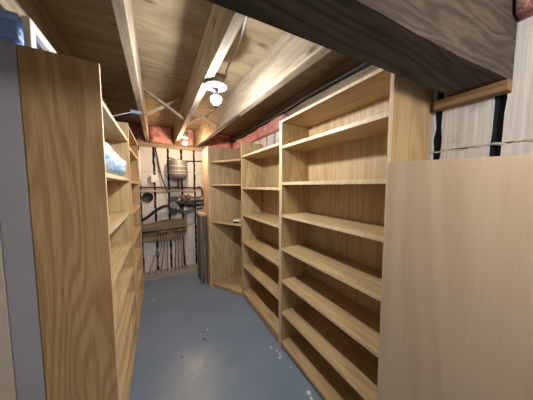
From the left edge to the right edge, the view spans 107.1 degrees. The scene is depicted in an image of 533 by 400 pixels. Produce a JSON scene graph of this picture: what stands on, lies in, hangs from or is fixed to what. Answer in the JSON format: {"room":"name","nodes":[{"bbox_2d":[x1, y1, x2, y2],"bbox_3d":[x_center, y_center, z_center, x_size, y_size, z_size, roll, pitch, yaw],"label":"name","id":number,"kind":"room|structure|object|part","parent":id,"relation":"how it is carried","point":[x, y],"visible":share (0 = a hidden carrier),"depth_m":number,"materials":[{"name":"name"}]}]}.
{"room":"basement storage room","nodes":[
{"label":"basement storage room","id":0,"kind":"room"},
{"bbox_2d":[0,41,46,399],"bbox_3d":[-1.502,0.352,1.693,0.082,2.058,1.977,-2,5,-29],"label":"wall","id":1,"kind":"structure","parent":0,"point":[15,207],"depth_m":0.81,"materials":[{"name":"grey paint"}]},
{"bbox_2d":[138,146,203,272],"bbox_3d":[-2.066,0.195,3.321,3.089,2.140,0.187,-2,5,-29],"label":"wall","id":2,"kind":"structure","parent":0,"point":[149,164],"depth_m":3.42,"materials":[{"name":"white paint"}]},
{"bbox_2d":[142,192,153,201],"bbox_3d":[-1.958,-0.049,3.258,0.160,0.160,0.052,-2,5,-29],"label":"vent pipe","id":3,"kind":"object","parent":2,"relation":"attached to","point":[147,196],"visible":1,"depth_m":3.25,"materials":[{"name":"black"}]},
{"bbox_2d":[151,175,156,181],"bbox_3d":[-1.858,-0.351,3.246,0.085,0.120,0.059,-2,5,-29],"label":"switch box","id":4,"kind":"object","parent":2,"relation":"attached to","point":[153,177],"visible":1,"depth_m":3.22,"materials":[{"name":"white plastic"}]},
{"bbox_2d":[155,148,169,193],"bbox_3d":[-1.737,-0.478,3.286,0.220,0.777,0.034,-1,4,-8],"label":"conduit","id":5,"kind":"object","parent":2,"relation":"attached to","point":[155,148],"visible":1,"depth_m":3.28,"materials":[{"name":"metal"}]},
{"bbox_2d":[142,213,187,273],"bbox_3d":[-1.724,0.729,3.365,0.721,0.970,0.094,-2,5,-29],"label":"board","id":6,"kind":"object","parent":2,"relation":"attached to","point":[165,229],"visible":0.99,"depth_m":3.35,"materials":[{"name":"wood"}]},
{"bbox_3d":[-1.443,0.392,3.509,0.045,0.320,0.070,-2,5,-29],"label":"upright post","id":7,"kind":"part","parent":6,"relation":"part of","materials":[{"name":"wood"}]},
{"bbox_2d":[140,190,195,191],"bbox_3d":[-1.701,-0.155,3.375,0.930,0.030,0.018,-2,5,-29],"label":"pipe","id":8,"kind":"object","parent":2,"relation":"attached to","point":[140,190],"visible":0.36,"depth_m":3.38,"materials":[{"name":"beige plastic"}]},
{"bbox_2d":[144,263,197,280],"bbox_3d":[-1.960,1.250,3.219,3.070,0.050,0.240,-2,5,-29],"label":"baseboard","id":9,"kind":"structure","parent":2,"relation":"attached to","point":[192,267],"depth_m":3.36,"materials":[{"name":"wood"}]},
{"bbox_2d":[137,142,204,150],"bbox_3d":[-2.047,-0.901,3.224,3.070,0.060,0.160,-2,5,-29],"label":"trim","id":10,"kind":"structure","parent":2,"relation":"on","point":[143,144],"depth_m":3.36,"materials":[{"name":"brown wood"}]},
{"bbox_2d":[140,186,202,193],"bbox_3d":[-1.670,-0.166,3.368,1.119,0.139,0.045,-2,5,-29],"label":"copper pipe","id":11,"kind":"object","parent":2,"relation":"attached to","point":[175,187],"visible":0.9,"depth_m":3.40,"materials":[{"name":"metal"}]},
{"bbox_2d":[138,150,141,185],"bbox_3d":[-2.012,-0.502,3.111,0.056,0.560,0.056,-2,5,-29],"label":"pipe","id":12,"kind":"object","parent":11,"relation":"attached to","point":[139,153],"visible":0.52,"depth_m":3.10,"materials":[{"name":"white plastic"}]},
{"bbox_2d":[169,159,186,187],"bbox_3d":[-1.486,-0.441,3.322,0.287,0.468,0.302,-2,5,-29],"label":"tank","id":13,"kind":"object","parent":2,"relation":"attached to","point":[177,167],"visible":1,"depth_m":3.20,"materials":[{"name":"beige metal"}]},
{"bbox_2d":[169,194,203,213],"bbox_3d":[-1.389,0.066,3.472,0.586,0.337,0.170,-2,5,-29],"label":"meter","id":14,"kind":"object","parent":2,"relation":"attached to","point":[173,201],"visible":1,"depth_m":3.42,"materials":[{"name":"metal"}]},
{"bbox_2d":[141,204,168,221],"bbox_3d":[-1.870,0.222,3.224,0.498,0.287,0.066,-2,4,-25],"label":"hose","id":15,"kind":"object","parent":14,"relation":"attached to","point":[166,205],"visible":0.77,"depth_m":3.21,"materials":[{"name":"black rubber"}]},
{"bbox_2d":[41,0,350,135],"bbox_3d":[-0.482,-1.030,0.462,3.370,0.030,6.600,-2,5,-29],"label":"ceiling","id":16,"kind":"structure","parent":0,"point":[169,33],"depth_m":1.47,"materials":[{"name":"brown wood"}]},
{"bbox_2d":[0,0,115,119],"bbox_3d":[-1.549,-0.959,1.658,0.046,0.279,3.270,-2,5,-29],"label":"joist","id":17,"kind":"object","parent":16,"relation":"attached to","point":[36,10],"visible":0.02,"depth_m":1.05,"materials":[{"name":"brown wood"}]},
{"bbox_2d":[111,0,148,142],"bbox_3d":[-1.183,-0.973,1.847,0.046,0.279,3.290,-2,5,-29],"label":"joist","id":18,"kind":"object","parent":16,"relation":"attached to","point":[122,9],"visible":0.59,"depth_m":1.08,"materials":[{"name":"brown wood"}]},
{"bbox_2d":[130,110,141,114],"bbox_3d":[-1.212,-0.812,1.826,0.089,0.033,0.034,-4,5,-42],"label":"connector","id":19,"kind":"object","parent":18,"relation":"hanging from","point":[131,111],"visible":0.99,"depth_m":1.81,"materials":[{"name":"blue metal"}]},
{"bbox_2d":[143,87,183,119],"bbox_3d":[-1.061,-0.990,2.045,0.383,0.252,0.045,-2,5,-29],"label":"brace","id":20,"kind":"object","parent":18,"relation":"attached to","point":[146,91],"visible":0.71,"depth_m":2.03,"materials":[{"name":"brown wood"}]},
{"bbox_2d":[144,97,182,115],"bbox_3d":[-1.082,-0.993,2.090,0.373,0.252,0.045,-2,5,-29],"label":"brace","id":21,"kind":"object","parent":18,"relation":"attached to","point":[181,98],"visible":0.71,"depth_m":2.07,"materials":[{"name":"brown wood"}]},
{"bbox_2d":[117,121,145,142],"bbox_3d":[-2.158,-1.060,3.070,0.458,0.273,0.202,-2,5,-29],"label":"insulation batt","id":22,"kind":"object","parent":16,"relation":"attached to","point":[136,129],"visible":0.23,"depth_m":3.07,"materials":[{"name":"pink fabric"}]},
{"bbox_2d":[149,125,172,144],"bbox_3d":[-1.755,-1.075,3.289,0.354,0.273,0.206,-2,5,-29],"label":"insulation batt","id":23,"kind":"object","parent":16,"relation":"attached to","point":[157,134],"visible":0.84,"depth_m":3.22,"materials":[{"name":"pink fabric"}]},
{"bbox_2d":[177,129,193,146],"bbox_3d":[-1.428,-1.088,3.473,0.283,0.273,0.198,-2,5,-29],"label":"insulation batt","id":24,"kind":"object","parent":16,"relation":"attached to","point":[190,141],"visible":0.54,"depth_m":3.43,"materials":[{"name":"pink fabric"}]},
{"bbox_2d":[173,3,245,144],"bbox_3d":[-0.795,-0.985,2.014,0.050,0.279,3.371,-2,5,-29],"label":"joist","id":25,"kind":"object","parent":16,"relation":"attached to","point":[223,24],"visible":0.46,"depth_m":1.20,"materials":[{"name":"brown wood"}]},
{"bbox_2d":[181,131,188,144],"bbox_3d":[-1.173,-0.886,2.837,0.110,0.185,0.104,-2,5,-29],"label":"lamp","id":26,"kind":"object","parent":25,"relation":"attached to","point":[185,134],"visible":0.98,"depth_m":2.81,"materials":[{"name":"white"}]},
{"bbox_2d":[187,108,214,125],"bbox_3d":[-0.799,-1.016,2.416,0.342,0.251,0.045,-2,5,-29],"label":"brace","id":27,"kind":"object","parent":25,"relation":"attached to","point":[213,110],"visible":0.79,"depth_m":2.39,"materials":[{"name":"brown wood"}]},
{"bbox_2d":[195,109,216,127],"bbox_3d":[-0.775,-1.013,2.372,0.342,0.251,0.045,-2,5,-29],"label":"brace","id":28,"kind":"object","parent":25,"relation":"attached to","point":[196,111],"visible":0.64,"depth_m":2.38,"materials":[{"name":"brown wood"}]},
{"bbox_2d":[204,72,226,104],"bbox_3d":[-0.348,-0.760,1.356,0.150,0.201,0.150,-2,5,-29],"label":"lamp","id":29,"kind":"object","parent":25,"relation":"attached to","point":[216,84],"visible":0.98,"depth_m":1.33,"materials":[{"name":"white ceramic"}]},
{"bbox_3d":[-0.348,-0.732,1.358,0.068,0.051,0.068,-2,5,-29],"label":"bulb","id":30,"kind":"part","parent":29,"relation":"part of","materials":[{"name":"white glass"}]},
{"bbox_3d":[-0.348,-0.683,1.361,0.072,0.047,0.072,-2,5,-29],"label":"bulb","id":31,"kind":"part","parent":29,"relation":"part of","materials":[{"name":"white glass"}]},
{"bbox_2d":[199,133,232,148],"bbox_3d":[-0.956,-1.106,3.724,0.647,0.273,0.212,-2,5,-29],"label":"insulation batt","id":32,"kind":"object","parent":16,"relation":"attached to","point":[219,140],"visible":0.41,"depth_m":3.70,"materials":[{"name":"pink fabric"}]},
{"bbox_2d":[225,16,246,80],"bbox_3d":[-0.167,-0.944,1.198,0.079,0.247,0.422,-2,5,-27],"label":"cable","id":33,"kind":"object","parent":16,"relation":"hanging from","point":[245,20],"visible":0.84,"depth_m":1.29,"materials":[{"name":"grey plastic"}]},
{"bbox_2d":[194,32,331,146],"bbox_3d":[-0.422,-0.997,2.190,0.060,0.279,3.427,-3,5,-32],"label":"joist","id":34,"kind":"object","parent":16,"relation":"attached to","point":[290,55],"visible":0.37,"depth_m":1.47,"materials":[{"name":"brown wood"}]},
{"bbox_2d":[199,116,239,145],"bbox_3d":[-0.718,-0.884,2.687,0.024,0.019,1.703,-3,5,-32],"label":"cable","id":35,"kind":"object","parent":34,"relation":"attached to","point":[238,116],"visible":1,"depth_m":2.40,"materials":[{"name":"black rubber"}]},
{"bbox_2d":[206,0,517,95],"bbox_3d":[-0.403,-0.727,0.238,3.086,0.540,0.189,-2,4,-25],"label":"timber beam","id":36,"kind":"structure","parent":16,"relation":"attached to","point":[447,47],"depth_m":0.62,"materials":[{"name":"brown wood"}]},
{"bbox_2d":[129,271,322,399],"bbox_3d":[-0.482,1.498,0.642,3.370,0.080,6.600,-2,5,-29],"label":"floor","id":37,"kind":"structure","parent":0,"point":[197,341],"depth_m":1.78,"materials":[{"name":"paint"}]},
{"bbox_2d":[0,223,17,399],"bbox_3d":[-1.450,0.403,0.970,0.522,2.058,0.657,-2,5,-29],"label":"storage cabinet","id":38,"kind":"object","parent":37,"relation":"on","point":[8,390],"visible":0.21,"depth_m":0.81,"materials":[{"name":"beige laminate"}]},
{"bbox_2d":[0,8,42,49],"bbox_3d":[-1.251,-0.682,0.767,0.471,0.132,0.203,-2,5,-29],"label":"storage tote","id":39,"kind":"object","parent":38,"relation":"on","point":[11,27],"visible":0.48,"depth_m":0.79,"materials":[{"name":"blue plastic"}]},
{"bbox_2d":[17,44,137,399],"bbox_3d":[-1.114,0.376,1.345,0.253,2.060,0.992,-2,5,-29],"label":"bookcase","id":40,"kind":"object","parent":37,"relation":"on","point":[81,213],"visible":1,"depth_m":0.90,"materials":[{"name":"brown wood"}]},
{"bbox_2d":[21,15,56,52],"bbox_3d":[-1.161,-0.636,1.142,0.027,0.270,0.766,-2,5,-29],"label":"wooden rack","id":41,"kind":"object","parent":40,"relation":"on","point":[32,34],"visible":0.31,"depth_m":0.82,"materials":[{"name":"white paint"}]},
{"bbox_3d":[-0.987,-0.594,0.828,0.023,0.232,0.040,-2,5,-29],"label":"post","id":42,"kind":"part","parent":41,"relation":"part of","materials":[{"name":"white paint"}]},
{"bbox_3d":[-1.113,-0.497,1.283,0.239,0.024,0.954,-2,5,-29],"label":"shelf","id":43,"kind":"part","parent":40,"relation":"part of","materials":[{"name":"brown wood"}]},
{"bbox_2d":[104,141,126,175],"bbox_3d":[-1.058,-0.256,1.264,0.234,0.195,0.830,-2,5,-29],"label":"plastic bag","id":44,"kind":"object","parent":40,"relation":"on","point":[115,165],"visible":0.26,"depth_m":1.14,"materials":[{"name":"white plastic"}]},
{"bbox_3d":[-1.113,-0.148,1.308,0.239,0.024,0.954,-2,5,-29],"label":"shelf","id":45,"kind":"part","parent":40,"relation":"part of","materials":[{"name":"brown wood"}]},
{"bbox_3d":[-1.113,0.144,1.329,0.239,0.024,0.954,-2,5,-29],"label":"shelf","id":46,"kind":"part","parent":40,"relation":"part of","materials":[{"name":"brown wood"}]},
{"bbox_3d":[-1.349,0.345,1.770,0.253,2.060,0.019,-2,5,-29],"label":"panel","id":47,"kind":"part","parent":40,"relation":"part of","materials":[{"name":"brown wood"}]},
{"bbox_3d":[-1.113,0.420,1.349,0.239,0.024,0.954,-2,5,-29],"label":"shelf","id":48,"kind":"part","parent":40,"relation":"part of","materials":[{"name":"brown wood"}]},
{"bbox_3d":[-1.113,0.665,1.366,0.239,0.024,0.954,-2,5,-29],"label":"shelf","id":49,"kind":"part","parent":40,"relation":"part of","materials":[{"name":"brown wood"}]},
{"bbox_3d":[-1.113,0.899,1.383,0.239,0.024,0.954,-2,5,-29],"label":"shelf","id":50,"kind":"part","parent":40,"relation":"part of","materials":[{"name":"brown wood"}]},
{"bbox_3d":[-1.113,1.124,1.399,0.239,0.024,0.954,-2,5,-29],"label":"shelf","id":51,"kind":"part","parent":40,"relation":"part of","materials":[{"name":"brown wood"}]},
{"bbox_3d":[-1.113,1.343,1.414,0.239,0.024,0.954,-2,5,-29],"label":"shelf","id":52,"kind":"part","parent":40,"relation":"part of","materials":[{"name":"brown wood"}]},
{"bbox_2d":[128,126,143,340],"bbox_3d":[-1.587,0.320,2.204,0.253,2.050,0.968,-2,5,-29],"label":"bookcase","id":53,"kind":"object","parent":37,"relation":"on","point":[133,146],"visible":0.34,"depth_m":2.60,"materials":[{"name":"brown wood"}]},
{"bbox_3d":[-1.584,-0.694,2.134,0.245,0.019,0.930,-2,5,-29],"label":"panel","id":54,"kind":"part","parent":53,"relation":"part of","materials":[{"name":"brown wood"}]},
{"bbox_3d":[-1.359,0.349,1.789,0.253,2.050,0.019,-2,5,-29],"label":"panel","id":55,"kind":"part","parent":53,"relation":"part of","materials":[{"name":"brown wood"}]},
{"bbox_3d":[-1.586,-0.513,2.145,0.239,0.024,0.930,-2,5,-29],"label":"shelf","id":56,"kind":"part","parent":53,"relation":"part of","materials":[{"name":"brown wood"}]},
{"bbox_3d":[-1.586,0.110,2.189,0.239,0.024,0.930,-2,5,-29],"label":"shelf","id":57,"kind":"part","parent":53,"relation":"part of","materials":[{"name":"brown wood"}]},
{"bbox_3d":[-1.816,0.290,2.619,0.253,2.050,0.019,-2,5,-29],"label":"panel","id":58,"kind":"part","parent":53,"relation":"part of","materials":[{"name":"brown wood"}]},
{"bbox_3d":[-1.586,0.404,2.210,0.239,0.024,0.930,-2,5,-29],"label":"shelf","id":59,"kind":"part","parent":53,"relation":"part of","materials":[{"name":"brown wood"}]},
{"bbox_3d":[-1.586,0.694,2.231,0.239,0.024,0.930,-2,5,-29],"label":"shelf","id":60,"kind":"part","parent":53,"relation":"part of","materials":[{"name":"brown wood"}]},
{"bbox_3d":[-1.586,0.993,2.252,0.239,0.024,0.930,-2,5,-29],"label":"shelf","id":61,"kind":"part","parent":53,"relation":"part of","materials":[{"name":"brown wood"}]},
{"bbox_3d":[-1.586,1.282,2.273,0.239,0.024,0.930,-2,5,-29],"label":"shelf","id":62,"kind":"part","parent":53,"relation":"part of","materials":[{"name":"brown wood"}]},
{"bbox_2d":[196,212,206,283],"bbox_3d":[-1.016,0.739,3.107,0.103,1.085,0.280,-2,5,-29],"label":"wood post","id":63,"kind":"object","parent":37,"relation":"on","point":[201,216],"visible":1,"depth_m":3.01,"materials":[{"name":"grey wood"}]},
{"bbox_3d":[-1.090,0.754,3.177,0.030,1.045,0.050,-2,5,-29],"label":"leg","id":64,"kind":"part","parent":63,"relation":"part of","materials":[{"name":"grey wood"}]},
{"bbox_3d":[-0.998,0.766,3.011,0.030,1.045,0.050,-2,5,-29],"label":"leg","id":65,"kind":"part","parent":63,"relation":"part of","materials":[{"name":"grey wood"}]},
{"bbox_3d":[-0.953,0.764,3.036,0.050,1.045,0.050,-2,5,-29],"label":"leg","id":66,"kind":"part","parent":63,"relation":"part of","materials":[{"name":"grey wood"}]},
{"bbox_2d":[203,146,241,295],"bbox_3d":[-0.530,0.262,2.946,0.618,2.060,0.811,-2,5,-29],"label":"corner shelf","id":67,"kind":"object","parent":37,"relation":"on","point":[221,166],"visible":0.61,"depth_m":2.96,"materials":[{"name":"brown wood"}]},
{"bbox_3d":[-0.910,0.257,3.015,0.019,2.060,0.323,-2,5,-29],"label":"panel","id":68,"kind":"part","parent":67,"relation":"part of","materials":[{"name":"brown wood"}]},
{"bbox_3d":[-0.439,-0.212,2.771,0.593,0.022,0.476,-2,5,-29],"label":"shelf","id":69,"kind":"part","parent":67,"relation":"part of","materials":[{"name":"brown wood"}]},
{"bbox_3d":[-0.439,-0.536,2.748,0.593,0.022,0.476,-2,5,-29],"label":"shelf","id":70,"kind":"part","parent":67,"relation":"part of","materials":[{"name":"brown wood"}]},
{"bbox_3d":[-0.439,0.322,2.809,0.593,0.022,0.476,-2,5,-29],"label":"shelf","id":71,"kind":"part","parent":67,"relation":"part of","materials":[{"name":"brown wood"}]},
{"bbox_3d":[-0.439,1.239,2.874,0.593,0.022,0.476,-2,5,-29],"label":"shelf","id":72,"kind":"part","parent":67,"relation":"part of","materials":[{"name":"brown wood"}]},
{"bbox_3d":[-0.565,1.278,2.813,0.548,0.047,0.015,2,5,29],"label":"board","id":73,"kind":"part","parent":67,"relation":"part of","materials":[{"name":"brown wood"}]},
{"bbox_2d":[232,219,240,222],"bbox_3d":[-0.405,0.291,2.700,0.124,0.052,0.124,-2,5,-29],"label":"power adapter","id":74,"kind":"object","parent":67,"relation":"on","point":[234,220],"visible":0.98,"depth_m":2.69,"materials":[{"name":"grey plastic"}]},
{"bbox_2d":[241,121,280,346],"bbox_3d":[0.032,0.311,2.254,0.310,2.060,0.938,-2,5,-29],"label":"bookcase","id":75,"kind":"object","parent":37,"relation":"on","point":[260,166],"visible":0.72,"depth_m":2.50,"materials":[{"name":"brown wood"}]},
{"bbox_3d":[-0.189,0.282,2.656,0.310,2.060,0.019,-2,5,-29],"label":"panel","id":76,"kind":"part","parent":75,"relation":"part of","materials":[{"name":"brown wood"}]},
{"bbox_3d":[0.030,0.214,2.246,0.294,0.024,0.900,-2,5,-29],"label":"shelf","id":77,"kind":"part","parent":75,"relation":"part of","materials":[{"name":"brown wood"}]},
{"bbox_3d":[0.030,-0.132,2.222,0.294,0.024,0.900,-2,5,-29],"label":"shelf","id":78,"kind":"part","parent":75,"relation":"part of","materials":[{"name":"brown wood"}]},
{"bbox_3d":[0.030,-0.530,2.193,0.294,0.024,0.900,-2,5,-29],"label":"shelf","id":79,"kind":"part","parent":75,"relation":"part of","materials":[{"name":"brown wood"}]},
{"bbox_3d":[0.030,1.249,2.320,0.294,0.024,0.900,-2,5,-29],"label":"shelf","id":80,"kind":"part","parent":75,"relation":"part of","materials":[{"name":"brown wood"}]},
{"bbox_3d":[0.030,0.895,2.295,0.294,0.024,0.900,-2,5,-29],"label":"shelf","id":81,"kind":"part","parent":75,"relation":"part of","materials":[{"name":"brown wood"}]},
{"bbox_3d":[0.030,0.573,2.272,0.294,0.024,0.900,-2,5,-29],"label":"shelf","id":82,"kind":"part","parent":75,"relation":"part of","materials":[{"name":"brown wood"}]},
{"bbox_3d":[-0.085,1.296,2.260,0.016,0.062,0.900,-2,5,-29],"label":"board","id":83,"kind":"part","parent":75,"relation":"part of","materials":[{"name":"brown wood"}]},
{"bbox_3d":[0.163,0.381,2.331,0.008,1.810,0.900,-2,5,-29],"label":"panel","id":84,"kind":"part","parent":75,"relation":"part of","materials":[{"name":"brown wood"}]},
{"bbox_3d":[0.253,0.340,1.853,0.310,2.060,0.019,-2,5,-29],"label":"panel","id":85,"kind":"part","parent":75,"relation":"part of","materials":[{"name":"brown wood"}]},
{"bbox_2d":[280,68,432,399],"bbox_3d":[0.509,0.368,1.447,0.367,2.060,0.936,-2,5,-29],"label":"bookcase","id":86,"kind":"object","parent":37,"relation":"on","point":[336,150],"visible":0.74,"depth_m":1.40,"materials":[{"name":"brown wood"}]},
{"bbox_3d":[0.288,0.340,1.848,0.367,2.060,0.019,-2,5,-29],"label":"panel","id":87,"kind":"part","parent":86,"relation":"part of","materials":[{"name":"brown wood"}]},
{"bbox_3d":[0.367,1.368,1.440,0.016,0.034,0.898,-2,5,-29],"label":"board","id":88,"kind":"part","parent":86,"relation":"part of","materials":[{"name":"brown wood"}]},
{"bbox_3d":[0.482,1.335,1.501,0.294,0.024,0.898,-2,5,-29],"label":"shelf","id":89,"kind":"part","parent":86,"relation":"part of","materials":[{"name":"brown wood"}]},
{"bbox_3d":[0.482,1.053,1.481,0.294,0.024,0.898,-2,5,-29],"label":"shelf","id":90,"kind":"part","parent":86,"relation":"part of","materials":[{"name":"brown wood"}]},
{"bbox_3d":[0.482,0.758,1.460,0.294,0.024,0.898,-2,5,-29],"label":"shelf","id":91,"kind":"part","parent":86,"relation":"part of","materials":[{"name":"brown wood"}]},
{"bbox_3d":[0.482,0.462,1.439,0.294,0.024,0.898,-2,5,-29],"label":"shelf","id":92,"kind":"part","parent":86,"relation":"part of","materials":[{"name":"brown wood"}]},
{"bbox_3d":[0.482,0.162,1.417,0.294,0.024,0.898,-2,5,-29],"label":"shelf","id":93,"kind":"part","parent":86,"relation":"part of","materials":[{"name":"brown wood"}]},
{"bbox_3d":[0.482,-0.121,1.397,0.294,0.024,0.898,-2,5,-29],"label":"shelf","id":94,"kind":"part","parent":86,"relation":"part of","materials":[{"name":"brown wood"}]},
{"bbox_3d":[0.482,-0.434,1.375,0.294,0.024,0.898,-2,5,-29],"label":"shelf","id":95,"kind":"part","parent":86,"relation":"part of","materials":[{"name":"brown wood"}]},
{"bbox_3d":[0.480,-0.648,1.359,0.300,0.019,0.898,-2,5,-29],"label":"panel","id":96,"kind":"part","parent":86,"relation":"part of","materials":[{"name":"brown wood"}]},
{"bbox_3d":[0.615,0.344,1.503,0.008,2.000,0.898,-2,5,-29],"label":"panel","id":97,"kind":"part","parent":86,"relation":"part of","materials":[{"name":"brown wood"}]},
{"bbox_3d":[0.730,0.397,1.046,0.367,2.060,0.019,-2,5,-29],"label":"panel","id":98,"kind":"part","parent":86,"relation":"part of","materials":[{"name":"brown wood"}]},
{"bbox_2d":[377,154,532,399],"bbox_3d":[0.753,0.639,0.830,0.474,1.607,0.019,3,5,34],"label":"wood panel","id":99,"kind":"object","parent":37,"relation":"on","point":[457,301],"visible":1,"depth_m":0.79,"materials":[{"name":"brown wood"}]},
{"bbox_2d":[254,16,532,159],"bbox_3d":[0.920,0.286,1.270,0.187,2.250,6.303,-2,5,-29],"label":"wall","id":100,"kind":"structure","parent":0,"point":[502,125],"depth_m":0.88,"materials":[{"name":"white plastic"}]},
{"bbox_2d":[231,114,288,148],"bbox_3d":[-0.222,-0.950,3.001,0.080,0.130,1.820,-2,5,-29],"label":"insulation batt","id":101,"kind":"object","parent":100,"relation":"attached to","point":[272,127],"visible":0.67,"depth_m":2.64,"materials":[{"name":"pink fabric"}]},
{"bbox_2d":[234,62,365,140],"bbox_3d":[0.148,-1.044,2.392,0.012,0.024,3.230,-2,5,-29],"label":"cable","id":102,"kind":"object","parent":100,"relation":"attached to","point":[365,62],"visible":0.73,"depth_m":1.85,"materials":[{"name":"grey plastic"}]},
{"bbox_2d":[234,64,370,141],"bbox_3d":[0.148,-1.022,2.394,0.018,0.030,3.230,-2,5,-29],"label":"cable","id":103,"kind":"object","parent":100,"relation":"attached to","point":[366,65],"visible":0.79,"depth_m":1.79,"materials":[{"name":"black rubber"}]},
{"bbox_2d":[233,57,378,142],"bbox_3d":[0.899,-0.950,1.171,0.115,0.230,6.300,-2,5,-29],"label":"trim","id":104,"kind":"structure","parent":100,"relation":"on","point":[351,63],"depth_m":1.80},
{"bbox_2d":[434,79,512,111],"bbox_3d":[0.949,-0.481,0.923,0.053,0.045,0.250,-2,5,-29],"label":"block","id":105,"kind":"object","parent":100,"relation":"attached to","point":[502,87],"visible":1,"depth_m":0.89,"materials":[{"name":"brown wood"}]},
{"bbox_2d":[516,0,532,20],"bbox_3d":[1.141,-0.861,0.510,0.089,0.306,0.600,-2,5,-29],"label":"insulation batt","id":106,"kind":"object","parent":100,"relation":"attached to","point":[524,8],"visible":1,"depth_m":0.76,"materials":[{"name":"pink fabric"}]}
]}

